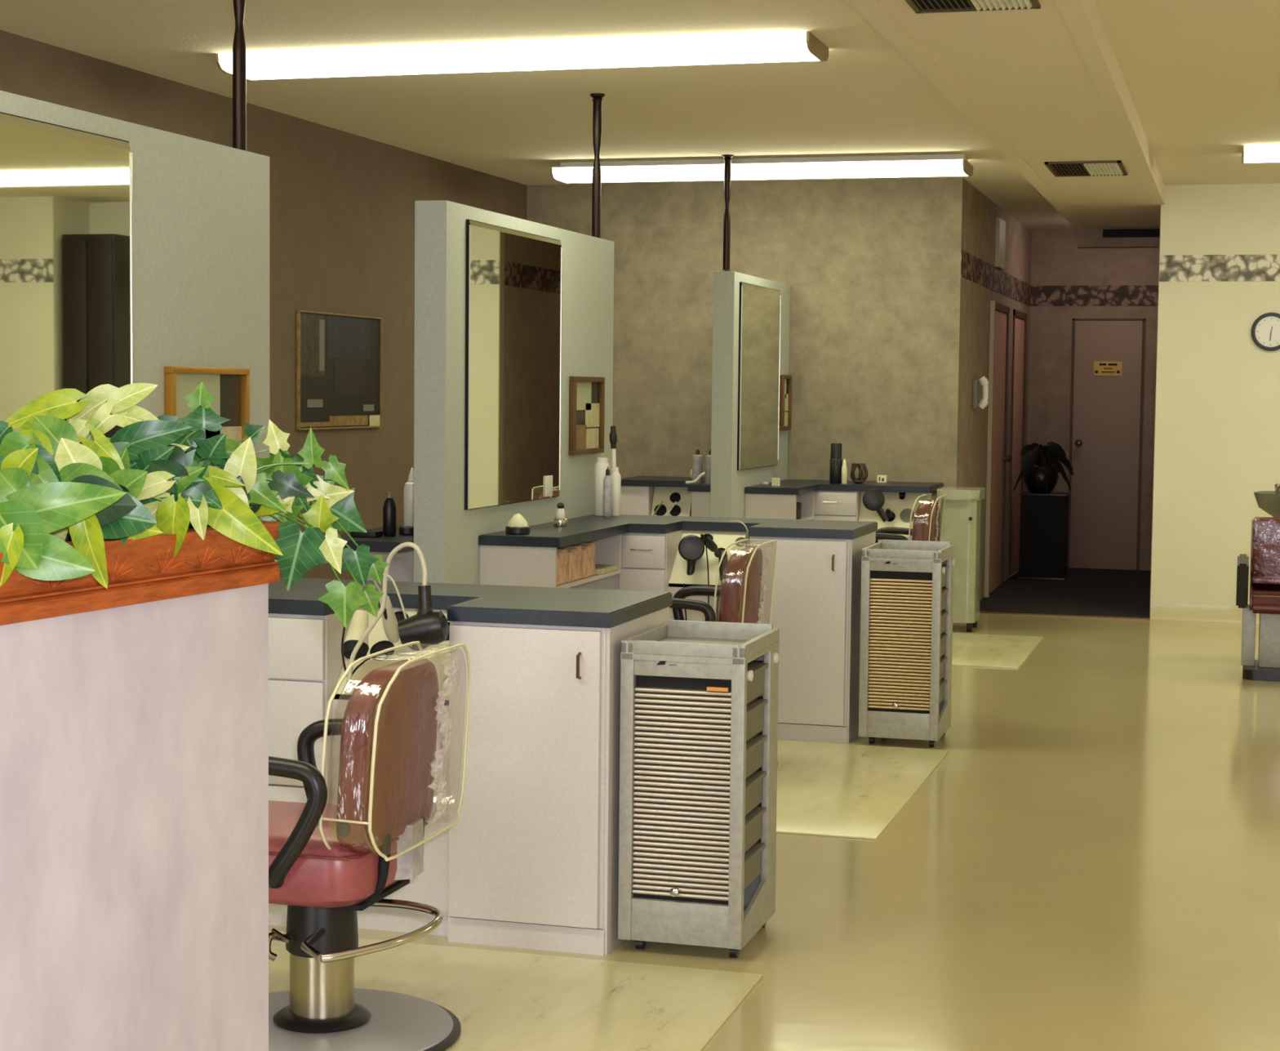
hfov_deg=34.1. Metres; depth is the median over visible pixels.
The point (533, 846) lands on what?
base cabinet
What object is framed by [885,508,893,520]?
iron
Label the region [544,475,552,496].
outlet cover
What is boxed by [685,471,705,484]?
handle
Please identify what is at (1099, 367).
print
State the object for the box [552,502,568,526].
jar
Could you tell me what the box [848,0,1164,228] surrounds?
ceiling
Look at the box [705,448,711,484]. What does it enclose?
shampoo bottle
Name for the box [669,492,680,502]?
socket
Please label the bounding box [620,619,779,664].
tray
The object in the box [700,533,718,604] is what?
iron
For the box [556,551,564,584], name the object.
book
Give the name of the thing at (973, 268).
trim
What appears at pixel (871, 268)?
wall
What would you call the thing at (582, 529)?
countertop
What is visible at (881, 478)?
outlet
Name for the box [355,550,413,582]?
base cabinet
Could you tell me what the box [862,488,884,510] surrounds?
diffuser
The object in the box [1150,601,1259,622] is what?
baseboard
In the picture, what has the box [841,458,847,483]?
slim bottle
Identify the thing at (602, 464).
bottle
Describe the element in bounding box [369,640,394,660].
socket
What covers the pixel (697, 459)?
shampoo bottle
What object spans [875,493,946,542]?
salon chair
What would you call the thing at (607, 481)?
pump bottle
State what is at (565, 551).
book
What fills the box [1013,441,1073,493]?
potted plant
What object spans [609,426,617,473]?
brush
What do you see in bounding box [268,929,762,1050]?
floor mat
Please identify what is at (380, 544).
countertop
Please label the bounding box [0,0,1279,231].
ceiling
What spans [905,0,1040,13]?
ceiling vent
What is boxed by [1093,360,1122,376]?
door sign
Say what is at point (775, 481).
card
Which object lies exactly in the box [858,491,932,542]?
holder
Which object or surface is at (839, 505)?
base cabinet
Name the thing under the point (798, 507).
storage jar
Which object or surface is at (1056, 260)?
wall
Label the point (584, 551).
book
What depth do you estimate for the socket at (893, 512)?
13.24 m
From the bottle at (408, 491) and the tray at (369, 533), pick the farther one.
the bottle at (408, 491)
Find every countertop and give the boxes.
[268,577,671,627]
[341,524,413,552]
[478,514,877,547]
[621,475,711,491]
[744,479,943,494]
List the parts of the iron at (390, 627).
clamp lever, handle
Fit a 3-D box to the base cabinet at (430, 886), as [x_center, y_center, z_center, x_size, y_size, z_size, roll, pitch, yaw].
[-0.646,0.680,5.857,0.360,0.874,0.247,2,4,16]
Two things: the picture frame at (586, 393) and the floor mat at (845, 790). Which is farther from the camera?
the picture frame at (586, 393)
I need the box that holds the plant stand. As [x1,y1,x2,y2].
[1017,491,1070,580]
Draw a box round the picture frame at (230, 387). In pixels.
[164,366,249,444]
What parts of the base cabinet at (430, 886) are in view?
panel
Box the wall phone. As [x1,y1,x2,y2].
[972,375,989,408]
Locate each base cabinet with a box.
[268,607,365,925]
[332,606,449,935]
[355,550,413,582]
[447,606,669,955]
[480,533,621,587]
[618,529,697,591]
[620,485,654,515]
[691,491,710,516]
[749,530,875,742]
[808,490,861,520]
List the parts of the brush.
handle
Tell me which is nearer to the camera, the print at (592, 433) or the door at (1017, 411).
the print at (592, 433)
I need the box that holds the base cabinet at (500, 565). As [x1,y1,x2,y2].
[480,533,621,587]
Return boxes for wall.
[0,30,527,579]
[0,90,269,520]
[0,582,268,1050]
[413,200,613,584]
[526,177,964,541]
[710,271,790,532]
[958,179,1031,599]
[1026,231,1159,570]
[1076,226,1159,248]
[1151,183,1279,604]
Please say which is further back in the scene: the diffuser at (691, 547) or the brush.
the brush
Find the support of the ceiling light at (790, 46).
attached to the ceiling at (1202, 77)
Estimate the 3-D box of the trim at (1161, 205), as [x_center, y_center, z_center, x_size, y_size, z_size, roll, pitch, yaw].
[3.472,-0.822,14.065,0.004,2.900,0.100,2,4,16]
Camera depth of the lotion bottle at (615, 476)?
9.68 m
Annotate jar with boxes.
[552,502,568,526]
[795,502,801,519]
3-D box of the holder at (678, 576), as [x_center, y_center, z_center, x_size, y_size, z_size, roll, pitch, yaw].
[0.335,0.470,9.273,0.370,0.874,0.247,2,4,16]
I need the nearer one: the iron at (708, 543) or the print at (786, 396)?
the iron at (708, 543)
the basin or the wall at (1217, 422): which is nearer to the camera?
the basin
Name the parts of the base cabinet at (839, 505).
drawer, drawer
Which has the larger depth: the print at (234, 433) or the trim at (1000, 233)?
the trim at (1000, 233)
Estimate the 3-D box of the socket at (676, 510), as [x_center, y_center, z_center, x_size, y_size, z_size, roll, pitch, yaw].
[0.230,-0.097,13.639,0.078,0.073,0.035,2,4,16]
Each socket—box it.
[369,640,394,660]
[394,610,408,622]
[408,644,428,650]
[444,622,449,640]
[653,504,666,515]
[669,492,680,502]
[669,504,680,515]
[699,533,713,539]
[714,547,724,557]
[734,537,745,546]
[887,511,895,521]
[900,508,914,522]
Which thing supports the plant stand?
on the floor
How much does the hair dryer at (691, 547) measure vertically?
0.516 m
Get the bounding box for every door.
[989,302,1012,591]
[1007,309,1026,579]
[1066,318,1145,569]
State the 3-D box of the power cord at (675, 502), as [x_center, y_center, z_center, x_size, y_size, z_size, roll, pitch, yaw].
[0.200,-0.081,13.545,0.046,0.148,0.111,2,4,22]
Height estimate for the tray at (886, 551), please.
0.062 m
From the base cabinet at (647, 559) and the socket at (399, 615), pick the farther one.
the base cabinet at (647, 559)
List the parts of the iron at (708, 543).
handle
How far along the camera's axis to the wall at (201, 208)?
6.02 m
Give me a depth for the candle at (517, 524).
8.41 m
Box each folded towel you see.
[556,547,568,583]
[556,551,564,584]
[556,554,559,585]
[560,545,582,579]
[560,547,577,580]
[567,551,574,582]
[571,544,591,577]
[575,542,595,575]
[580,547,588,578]
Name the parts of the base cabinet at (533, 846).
door, handle, panel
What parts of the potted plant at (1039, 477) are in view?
pot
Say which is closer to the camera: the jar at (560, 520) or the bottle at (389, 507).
the bottle at (389, 507)
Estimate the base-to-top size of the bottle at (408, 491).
0.262 m
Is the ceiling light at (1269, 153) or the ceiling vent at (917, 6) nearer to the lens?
the ceiling vent at (917, 6)
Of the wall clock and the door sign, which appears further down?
the door sign
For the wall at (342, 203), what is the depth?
11.31 m
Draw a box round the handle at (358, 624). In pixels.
[344,609,368,644]
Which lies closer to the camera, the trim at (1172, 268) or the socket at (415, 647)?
the socket at (415, 647)
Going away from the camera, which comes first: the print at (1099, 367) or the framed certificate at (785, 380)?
the framed certificate at (785, 380)
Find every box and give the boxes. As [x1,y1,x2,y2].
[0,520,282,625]
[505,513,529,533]
[744,491,814,519]
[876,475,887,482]
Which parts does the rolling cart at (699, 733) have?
knob, panel, drawer, drawer, drawer, drawer, drawer, drawer, frame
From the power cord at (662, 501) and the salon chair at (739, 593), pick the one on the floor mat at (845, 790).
the salon chair at (739, 593)
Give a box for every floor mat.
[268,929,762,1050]
[776,740,949,839]
[951,632,1043,668]
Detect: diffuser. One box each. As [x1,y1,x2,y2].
[678,534,704,560]
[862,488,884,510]
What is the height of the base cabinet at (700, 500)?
0.876 m
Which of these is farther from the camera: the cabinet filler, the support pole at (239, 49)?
the cabinet filler
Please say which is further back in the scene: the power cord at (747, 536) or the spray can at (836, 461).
the spray can at (836, 461)
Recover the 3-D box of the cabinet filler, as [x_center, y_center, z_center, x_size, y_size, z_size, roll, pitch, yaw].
[-0.154,0.445,9.559,0.294,0.876,0.600,2,4,16]
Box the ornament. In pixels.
[849,462,867,483]
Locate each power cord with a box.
[341,626,393,675]
[653,500,663,515]
[666,501,676,515]
[729,520,749,547]
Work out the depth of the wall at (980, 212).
14.89 m
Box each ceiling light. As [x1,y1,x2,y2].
[215,31,828,80]
[550,153,973,183]
[1241,144,1279,163]
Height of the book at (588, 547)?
0.133 m
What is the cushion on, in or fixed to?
on the chair at (1264, 573)
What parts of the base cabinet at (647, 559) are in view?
handle, drawer, drawer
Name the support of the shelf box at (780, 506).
attached to the wall at (727, 495)
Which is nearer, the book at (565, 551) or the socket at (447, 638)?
the socket at (447, 638)
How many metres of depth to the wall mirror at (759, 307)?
13.01 m
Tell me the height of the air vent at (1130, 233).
0.060 m
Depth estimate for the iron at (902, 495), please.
13.19 m
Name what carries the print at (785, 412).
attached to the framed certificate at (785, 380)
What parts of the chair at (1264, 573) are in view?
arm panel, leg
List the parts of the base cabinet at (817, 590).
door, handle, panel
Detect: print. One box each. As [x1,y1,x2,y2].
[176,373,220,439]
[205,426,241,444]
[576,381,591,409]
[576,411,585,422]
[576,424,586,448]
[585,403,599,426]
[586,427,599,448]
[784,378,786,398]
[784,394,788,410]
[784,411,787,426]
[1094,363,1119,373]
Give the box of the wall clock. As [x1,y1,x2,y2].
[1251,312,1279,351]
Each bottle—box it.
[382,492,395,536]
[403,467,413,525]
[603,466,612,516]
[610,466,621,515]
[692,448,702,483]
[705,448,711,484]
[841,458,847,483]
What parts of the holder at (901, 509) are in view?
panel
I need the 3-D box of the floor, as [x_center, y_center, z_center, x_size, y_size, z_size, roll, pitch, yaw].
[2.309,1.096,7.403,10.180,0.108,21.550,2,4,16]
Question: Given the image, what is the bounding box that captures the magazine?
[594,564,617,574]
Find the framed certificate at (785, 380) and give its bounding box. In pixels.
[779,374,791,430]
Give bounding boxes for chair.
[268,640,471,1050]
[669,538,777,765]
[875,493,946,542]
[1235,516,1279,680]
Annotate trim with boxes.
[960,248,1031,306]
[979,610,1150,619]
[984,300,995,597]
[995,217,1005,269]
[1030,284,1158,306]
[1149,204,1161,617]
[1159,253,1279,281]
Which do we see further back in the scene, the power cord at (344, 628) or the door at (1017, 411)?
the door at (1017, 411)
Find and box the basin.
[1253,483,1279,517]
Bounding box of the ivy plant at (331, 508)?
[194,419,389,627]
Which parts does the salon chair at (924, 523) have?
armrest, armrest, backrest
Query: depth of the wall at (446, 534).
8.09 m
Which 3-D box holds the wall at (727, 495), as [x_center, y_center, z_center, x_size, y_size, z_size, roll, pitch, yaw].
[0.707,-0.453,13.246,0.130,2.210,1.595,2,4,16]
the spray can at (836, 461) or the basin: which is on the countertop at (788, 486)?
the spray can at (836, 461)
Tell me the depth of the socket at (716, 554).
9.26 m
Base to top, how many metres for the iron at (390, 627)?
0.209 m
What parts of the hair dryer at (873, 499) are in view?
handle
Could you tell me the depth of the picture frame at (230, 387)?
6.16 m
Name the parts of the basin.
tap knob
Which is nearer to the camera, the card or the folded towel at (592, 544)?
the folded towel at (592, 544)
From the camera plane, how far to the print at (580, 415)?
9.55 m
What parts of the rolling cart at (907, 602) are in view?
knob, panel, drawer, drawer, drawer, drawer, drawer, drawer, frame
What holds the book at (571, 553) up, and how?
on the base cabinet at (500, 565)
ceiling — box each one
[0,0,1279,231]
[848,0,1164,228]
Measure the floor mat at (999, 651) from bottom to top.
0.006 m
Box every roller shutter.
[632,686,731,900]
[867,577,932,711]
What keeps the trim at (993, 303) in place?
attached to the wall at (980, 212)
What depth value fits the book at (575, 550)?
8.58 m
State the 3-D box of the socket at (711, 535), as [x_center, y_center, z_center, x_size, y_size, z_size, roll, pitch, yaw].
[0.297,0.060,9.334,0.061,0.044,0.047,2,4,16]
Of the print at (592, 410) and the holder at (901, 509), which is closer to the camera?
the print at (592, 410)
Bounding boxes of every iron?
[342,609,368,660]
[372,573,412,646]
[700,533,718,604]
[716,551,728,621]
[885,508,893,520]
[898,492,905,499]
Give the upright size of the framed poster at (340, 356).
0.628 m
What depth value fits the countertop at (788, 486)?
13.20 m
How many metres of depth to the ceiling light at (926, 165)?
12.48 m
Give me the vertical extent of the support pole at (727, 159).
0.689 m
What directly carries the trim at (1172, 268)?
attached to the wall at (1217, 422)
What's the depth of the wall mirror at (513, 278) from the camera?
8.61 m
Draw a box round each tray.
[350,530,382,537]
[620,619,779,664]
[861,539,954,563]
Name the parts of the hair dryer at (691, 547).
handle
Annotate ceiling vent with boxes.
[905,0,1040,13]
[1044,160,1127,177]
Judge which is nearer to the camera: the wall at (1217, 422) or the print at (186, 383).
the print at (186, 383)
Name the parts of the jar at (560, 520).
lid, knob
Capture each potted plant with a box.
[0,382,222,588]
[93,382,290,555]
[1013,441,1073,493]
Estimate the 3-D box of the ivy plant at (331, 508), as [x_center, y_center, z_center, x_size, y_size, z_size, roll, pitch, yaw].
[-0.617,-0.003,3.562,0.429,0.356,0.226,-1,4,-29]
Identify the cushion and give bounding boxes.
[1251,516,1279,583]
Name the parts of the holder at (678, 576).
panel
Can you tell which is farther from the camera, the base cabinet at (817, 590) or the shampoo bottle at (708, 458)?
the shampoo bottle at (708, 458)
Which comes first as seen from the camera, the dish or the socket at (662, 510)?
the dish
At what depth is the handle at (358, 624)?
5.68 m
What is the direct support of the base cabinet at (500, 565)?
attached to the wall at (446, 534)
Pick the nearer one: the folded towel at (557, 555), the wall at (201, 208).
the wall at (201, 208)
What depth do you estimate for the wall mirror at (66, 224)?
5.32 m
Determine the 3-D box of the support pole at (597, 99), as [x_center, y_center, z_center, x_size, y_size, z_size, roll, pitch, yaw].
[-0.205,-1.701,9.938,0.072,0.689,0.072,2,4,16]
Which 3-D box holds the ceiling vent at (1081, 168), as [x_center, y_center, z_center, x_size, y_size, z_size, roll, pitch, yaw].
[2.517,-2.005,11.766,0.410,0.015,0.700,2,4,16]
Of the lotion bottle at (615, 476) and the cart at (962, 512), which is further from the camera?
the cart at (962, 512)
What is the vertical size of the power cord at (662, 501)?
0.147 m
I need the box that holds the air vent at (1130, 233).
[1102,228,1159,237]
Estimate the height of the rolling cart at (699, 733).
0.851 m
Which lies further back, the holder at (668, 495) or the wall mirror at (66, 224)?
the holder at (668, 495)
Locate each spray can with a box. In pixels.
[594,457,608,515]
[829,442,842,483]
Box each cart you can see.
[617,619,779,957]
[858,539,955,746]
[936,486,985,631]
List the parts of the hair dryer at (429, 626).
handle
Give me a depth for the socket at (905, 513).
13.22 m
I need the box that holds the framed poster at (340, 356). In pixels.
[296,310,382,430]
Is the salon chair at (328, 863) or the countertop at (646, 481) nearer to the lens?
the salon chair at (328, 863)
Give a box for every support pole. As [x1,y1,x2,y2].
[232,0,246,151]
[590,93,604,238]
[721,154,733,271]
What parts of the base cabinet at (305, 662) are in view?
drawer, drawer, drawer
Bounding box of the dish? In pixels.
[399,525,413,534]
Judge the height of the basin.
1.081 m
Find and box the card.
[771,477,780,485]
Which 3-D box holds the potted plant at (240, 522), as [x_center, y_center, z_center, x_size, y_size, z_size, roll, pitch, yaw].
[-0.757,-0.083,3.401,0.421,0.303,0.334,2,4,16]
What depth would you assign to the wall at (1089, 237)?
15.94 m
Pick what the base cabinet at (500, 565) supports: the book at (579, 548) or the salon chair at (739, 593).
the book at (579, 548)
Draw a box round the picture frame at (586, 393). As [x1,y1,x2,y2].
[568,376,604,454]
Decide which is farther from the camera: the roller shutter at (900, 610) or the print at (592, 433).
the print at (592, 433)
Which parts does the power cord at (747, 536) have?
handle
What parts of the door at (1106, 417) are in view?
knob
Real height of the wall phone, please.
0.230 m
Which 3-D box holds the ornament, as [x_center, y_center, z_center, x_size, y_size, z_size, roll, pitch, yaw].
[1.416,-0.334,13.490,0.114,0.138,0.098,2,4,16]
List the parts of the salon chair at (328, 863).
pump lever, armrest, armrest, seat, plate, seat plate, backrest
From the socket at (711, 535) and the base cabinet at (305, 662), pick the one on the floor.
the base cabinet at (305, 662)
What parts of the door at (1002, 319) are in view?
knob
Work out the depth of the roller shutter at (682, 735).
5.52 m
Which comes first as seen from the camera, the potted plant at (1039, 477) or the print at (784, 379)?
the print at (784, 379)
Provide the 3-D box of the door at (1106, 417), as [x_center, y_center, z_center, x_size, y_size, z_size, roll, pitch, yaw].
[3.984,-0.690,17.888,0.610,2.155,0.100,2,4,16]
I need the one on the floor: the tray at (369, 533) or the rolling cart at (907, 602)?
the rolling cart at (907, 602)
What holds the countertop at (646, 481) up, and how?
on the base cabinet at (700, 500)
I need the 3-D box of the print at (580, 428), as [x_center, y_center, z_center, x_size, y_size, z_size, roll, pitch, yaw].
[-0.277,-0.404,9.544,0.002,0.111,0.203,2,4,16]
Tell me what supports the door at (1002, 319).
in the wall at (980, 212)
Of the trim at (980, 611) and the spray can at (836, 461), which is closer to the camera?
the spray can at (836, 461)
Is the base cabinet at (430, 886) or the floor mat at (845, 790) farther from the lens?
the floor mat at (845, 790)
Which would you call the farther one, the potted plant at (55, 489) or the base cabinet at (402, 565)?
the base cabinet at (402, 565)
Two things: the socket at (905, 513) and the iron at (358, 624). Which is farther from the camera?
the socket at (905, 513)
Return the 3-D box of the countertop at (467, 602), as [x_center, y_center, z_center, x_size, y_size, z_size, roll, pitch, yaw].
[-0.636,0.212,5.962,1.339,0.040,0.620,2,4,16]
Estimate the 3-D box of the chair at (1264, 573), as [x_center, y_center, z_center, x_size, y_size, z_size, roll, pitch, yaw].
[3.486,0.390,11.254,0.530,0.844,0.621,2,4,16]
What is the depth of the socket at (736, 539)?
9.28 m
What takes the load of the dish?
on the countertop at (380, 544)
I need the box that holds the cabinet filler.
[569,573,619,589]
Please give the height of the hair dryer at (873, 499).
0.215 m
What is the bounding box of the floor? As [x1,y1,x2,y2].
[268,567,1279,1050]
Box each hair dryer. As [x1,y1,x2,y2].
[346,542,448,685]
[678,534,704,620]
[862,488,888,522]
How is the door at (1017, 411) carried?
in the wall at (980, 212)
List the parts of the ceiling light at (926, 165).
plate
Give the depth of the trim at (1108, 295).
17.88 m
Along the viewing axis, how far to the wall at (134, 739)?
3.18 m
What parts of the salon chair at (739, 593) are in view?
armrest, armrest, backrest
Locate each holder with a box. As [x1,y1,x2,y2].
[651,486,691,515]
[668,529,746,621]
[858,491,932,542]
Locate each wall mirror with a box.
[0,111,133,444]
[464,219,562,509]
[737,281,781,470]

